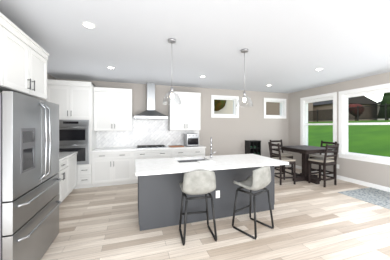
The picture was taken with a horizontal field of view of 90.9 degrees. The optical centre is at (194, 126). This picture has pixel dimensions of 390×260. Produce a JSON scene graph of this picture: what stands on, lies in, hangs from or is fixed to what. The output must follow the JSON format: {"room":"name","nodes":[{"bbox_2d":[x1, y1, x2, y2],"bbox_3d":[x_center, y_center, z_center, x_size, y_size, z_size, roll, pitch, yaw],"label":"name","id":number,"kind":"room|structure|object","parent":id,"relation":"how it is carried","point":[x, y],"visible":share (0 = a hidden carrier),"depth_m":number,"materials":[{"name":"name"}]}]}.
{"room":"kitchen and dining room","nodes":[
{"label":"kitchen and dining room","id":0,"kind":"room"},
{"bbox_2d":[45,73,55,100],"bbox_3d":[-2.308,0.140,0.547,0.220,2.760,9.253,0,0,-18],"label":"wall","id":1,"kind":"structure","parent":0,"point":[50,77],"depth_m":4.67,"materials":[{"name":"grey paint"}]},
{"bbox_2d":[0,12,48,99],"bbox_3d":[-2.101,-0.720,1.510,0.752,0.670,2.500,0,0,-18],"label":"upper cabinet","id":2,"kind":"object","parent":1,"relation":"attached to","point":[23,61],"visible":1,"depth_m":2.15,"materials":[{"name":"white wood"}]},
{"bbox_2d":[56,78,287,157],"bbox_3d":[-0.071,0.140,6.240,7.960,2.760,0.220,0,0,-18],"label":"wall","id":3,"kind":"structure","parent":0,"point":[229,136],"depth_m":6.50,"materials":[{"name":"grey paint"}]},
{"bbox_2d":[94,87,131,130],"bbox_3d":[-2.208,-0.440,5.235,0.934,1.131,0.381,0,0,-18],"label":"upper cabinet","id":4,"kind":"object","parent":3,"relation":"attached to","point":[112,109],"visible":1,"depth_m":5.08,"materials":[{"name":"white wood"}]},
{"bbox_2d":[134,82,167,118],"bbox_3d":[-1.257,-0.724,5.470,0.890,1.029,0.498,0,0,-18],"label":"range hood","id":5,"kind":"object","parent":3,"relation":"attached to","point":[150,112],"visible":1,"depth_m":5.45,"materials":[{"name":"silver metal"}]},
{"bbox_2d":[168,91,200,129],"bbox_3d":[-0.323,-0.440,5.840,0.936,1.131,0.381,0,0,-18],"label":"upper cabinet","id":6,"kind":"object","parent":3,"relation":"attached to","point":[184,114],"visible":0.85,"depth_m":5.69,"materials":[{"name":"white wood"}]},
{"bbox_2d":[0,0,389,92],"bbox_3d":[1.377,-1.300,1.730,7.960,0.120,9.693,0,0,-18],"label":"ceiling","id":7,"kind":"structure","parent":0,"point":[291,46],"depth_m":2.78,"materials":[{"name":"grey paint"}]},
{"bbox_2d":[82,22,95,28],"bbox_3d":[-1.302,-1.236,2.355,0.148,0.008,0.148,0,0,-27],"label":"recessed light","id":8,"kind":"object","parent":7,"relation":"in","point":[88,25],"depth_m":2.35,"materials":[{"name":"white"}]},
{"bbox_2d":[163,38,180,104],"bbox_3d":[-0.333,-0.777,2.771,0.270,0.924,0.270,0,0,-18],"label":"pendant light","id":9,"kind":"object","parent":7,"relation":"hanging from","point":[171,41],"visible":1,"depth_m":2.75,"materials":[{"name":"silver metal"}]},
{"bbox_2d":[236,49,252,107],"bbox_3d":[0.810,-0.777,3.138,0.270,0.924,0.270,0,0,-18],"label":"pendant light","id":10,"kind":"object","parent":7,"relation":"hanging from","point":[244,51],"visible":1,"depth_m":3.13,"materials":[{"name":"silver metal"}]},
{"bbox_2d":[41,166,389,259],"bbox_3d":[1.377,1.580,1.730,7.960,0.120,9.693,0,0,-18],"label":"floor","id":11,"kind":"structure","parent":0,"point":[312,221],"depth_m":2.77,"materials":[{"name":"brown wood"}]},
{"bbox_2d":[0,91,61,259],"bbox_3d":[-2.132,0.610,2.046,0.985,1.820,1.100,0,0,-18],"label":"fridge","id":12,"kind":"object","parent":11,"relation":"on","point":[30,202],"visible":1,"depth_m":1.89,"materials":[{"name":"silver metal"}]},
{"bbox_2d":[58,159,69,201],"bbox_3d":[-2.809,1.080,3.528,0.638,0.880,0.838,0,0,-18],"label":"base cabinet","id":13,"kind":"object","parent":11,"relation":"on","point":[68,172],"depth_m":3.76,"materials":[{"name":"white wood"}]},
{"bbox_2d":[59,151,77,162],"bbox_3d":[-2.788,0.620,3.488,0.653,0.040,2.040,0,0,-18],"label":"countertop","id":14,"kind":"structure","parent":13,"relation":"on","point":[62,155],"depth_m":4.06,"materials":[{"name":"white stone"}]},
{"bbox_2d":[46,79,95,188],"bbox_3d":[-3.057,0.225,4.796,0.944,2.590,0.698,0,0,-18],"label":"tall cabinet","id":15,"kind":"object","parent":11,"relation":"on","point":[74,100],"visible":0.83,"depth_m":4.59,"materials":[{"name":"white wood"}]},
{"bbox_2d":[70,155,76,192],"bbox_3d":[-3.003,1.080,4.131,0.638,0.880,0.684,0,0,-18],"label":"base cabinet","id":16,"kind":"object","parent":11,"relation":"on","point":[73,158],"depth_m":4.33,"materials":[{"name":"white wood"}]},
{"bbox_2d":[92,152,135,186],"bbox_3d":[-2.143,1.080,5.136,0.999,0.880,0.610,0,0,-18],"label":"base cabinet","id":17,"kind":"object","parent":11,"relation":"on","point":[116,155],"depth_m":4.85,"materials":[{"name":"white wood"}]},
{"bbox_2d":[92,144,203,151],"bbox_3d":[-1.191,0.620,5.429,2.990,0.040,0.617,0,0,-18],"label":"countertop","id":18,"kind":"structure","parent":17,"relation":"on","point":[167,145],"depth_m":5.14,"materials":[{"name":"white stone"}]},
{"bbox_2d":[136,145,166,148],"bbox_3d":[-1.234,0.577,5.415,0.840,0.045,0.460,0,0,-18],"label":"cooktop","id":19,"kind":"object","parent":18,"relation":"in","point":[148,146],"visible":1,"depth_m":5.29,"materials":[{"name":"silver metal"}]},
{"bbox_2d":[184,133,198,145],"bbox_3d":[-0.104,0.414,5.837,0.370,0.370,0.387,0,0,-18],"label":"toaster oven","id":20,"kind":"object","parent":18,"relation":"on","point":[191,139],"visible":1,"depth_m":5.69,"materials":[{"name":"silver metal"}]},
{"bbox_2d":[136,148,175,182],"bbox_3d":[-1.231,1.080,5.429,1.173,0.880,0.610,0,0,-18],"label":"base cabinet","id":21,"kind":"object","parent":11,"relation":"on","point":[164,152],"depth_m":5.19,"materials":[{"name":"white wood"}]},
{"bbox_2d":[176,148,204,157],"bbox_3d":[-0.292,1.080,5.730,1.054,0.880,0.610,0,0,-18],"label":"base cabinet","id":22,"kind":"object","parent":11,"relation":"on","point":[180,152],"depth_m":5.46,"materials":[{"name":"white wood"}]},
{"bbox_2d":[179,169,216,245],"bbox_3d":[0.030,1.040,2.667,0.461,0.966,0.455,0,0,-12],"label":"bar stool","id":23,"kind":"object","parent":11,"relation":"on","point":[199,182],"visible":1,"depth_m":2.50,"materials":[{"name":"fabric"}]},
{"bbox_2d":[138,158,274,230],"bbox_3d":[0.217,1.080,3.456,2.377,0.880,0.692,0,0,-18],"label":"kitchen island","id":24,"kind":"object","parent":11,"relation":"on","point":[159,193],"depth_m":3.03,"materials":[{"name":"grey wood"}]},
{"bbox_2d":[135,154,288,177],"bbox_3d":[0.248,0.620,3.317,2.440,0.040,1.024,0,0,-18],"label":"island countertop","id":25,"kind":"structure","parent":24,"relation":"on","point":[239,161],"depth_m":3.08,"materials":[{"name":"white stone"}]},
{"bbox_2d":[210,137,215,157],"bbox_3d":[0.334,0.401,3.544,0.111,0.396,0.204,0,0,4],"label":"faucet","id":26,"kind":"object","parent":25,"relation":"on","point":[211,153],"visible":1,"depth_m":3.62,"materials":[{"name":"silver metal"}]},
{"bbox_2d":[232,166,273,239],"bbox_3d":[0.863,1.040,2.851,0.461,0.966,0.455,0,0,-38],"label":"bar stool","id":27,"kind":"object","parent":11,"relation":"on","point":[259,178],"visible":1,"depth_m":2.73,"materials":[{"name":"fabric"}]},
{"bbox_2d":[245,140,260,155],"bbox_3d":[1.992,1.008,6.603,0.450,1.025,0.310,0,0,-18],"label":"wine rack","id":28,"kind":"object","parent":11,"relation":"on","point":[252,146],"visible":0.35,"depth_m":6.54,"materials":[{"name":"black metal"}]},
{"bbox_2d":[270,139,292,175],"bbox_3d":[2.725,0.981,6.070,0.468,1.078,0.512,0,0,-18],"label":"dining chair","id":29,"kind":"object","parent":11,"relation":"on","point":[287,156],"visible":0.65,"depth_m":5.96,"materials":[{"name":"brown wood"}]},
{"bbox_2d":[268,142,295,184],"bbox_3d":[2.340,0.981,5.187,0.512,1.078,0.468,0,0,-10],"label":"dining chair","id":30,"kind":"object","parent":11,"relation":"on","point":[290,161],"visible":0.79,"depth_m":5.01,"materials":[{"name":"brown wood"}]},
{"bbox_2d":[280,145,335,183],"bbox_3d":[3.099,1.058,5.396,1.000,0.925,1.000,0,0,-18],"label":"dining table","id":31,"kind":"object","parent":11,"relation":"on","point":[305,151],"visible":0.88,"depth_m":5.30,"materials":[{"name":"brown wood"}]},
{"bbox_2d":[309,140,336,176],"bbox_3d":[3.753,0.981,5.637,0.512,1.078,0.468,0,0,-18],"label":"dining chair","id":32,"kind":"object","parent":11,"relation":"on","point":[320,156],"visible":0.46,"depth_m":5.61,"materials":[{"name":"brown wood"}]},
{"bbox_2d":[308,143,338,186],"bbox_3d":[3.349,0.981,5.018,0.468,1.078,0.512,0,0,-24],"label":"dining chair","id":33,"kind":"object","parent":11,"relation":"on","point":[324,162],"visible":1,"depth_m":4.90,"materials":[{"name":"brown wood"}]},
{"bbox_2d":[338,187,389,208],"bbox_3d":[3.955,1.514,4.069,1.120,0.010,1.030,0,0,-18],"label":"rug","id":34,"kind":"object","parent":11,"relation":"on","point":[378,197],"visible":0.88,"depth_m":4.17,"materials":[{"name":"grey fabric"}]},
{"bbox_2d":[288,72,389,187],"bbox_3d":[5.062,0.140,2.913,0.220,2.760,9.253,0,0,-18],"label":"wall","id":35,"kind":"structure","parent":0,"point":[374,173],"depth_m":5.37,"materials":[{"name":"grey paint"}]},
{"bbox_2d":[288,164,389,191],"bbox_3d":[4.949,1.465,2.877,0.014,0.110,9.252,0,0,-18],"label":"baseboard","id":36,"kind":"structure","parent":35,"relation":"attached to","point":[368,184],"depth_m":5.00,"materials":[{"name":"white wood"}]},
{"label":"outside","id":37,"kind":"structure","parent":0,"visible":0},
{"bbox_2d":[214,92,389,156],"bbox_3d":[11.636,-3.771,22.641,64.000,11.182,64.000,0,0,-18],"label":"garden","id":38,"kind":"object","parent":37,"point":[370,139],"visible":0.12,"depth_m":16.66,"materials":[{"name":"green plant"}]}
]}

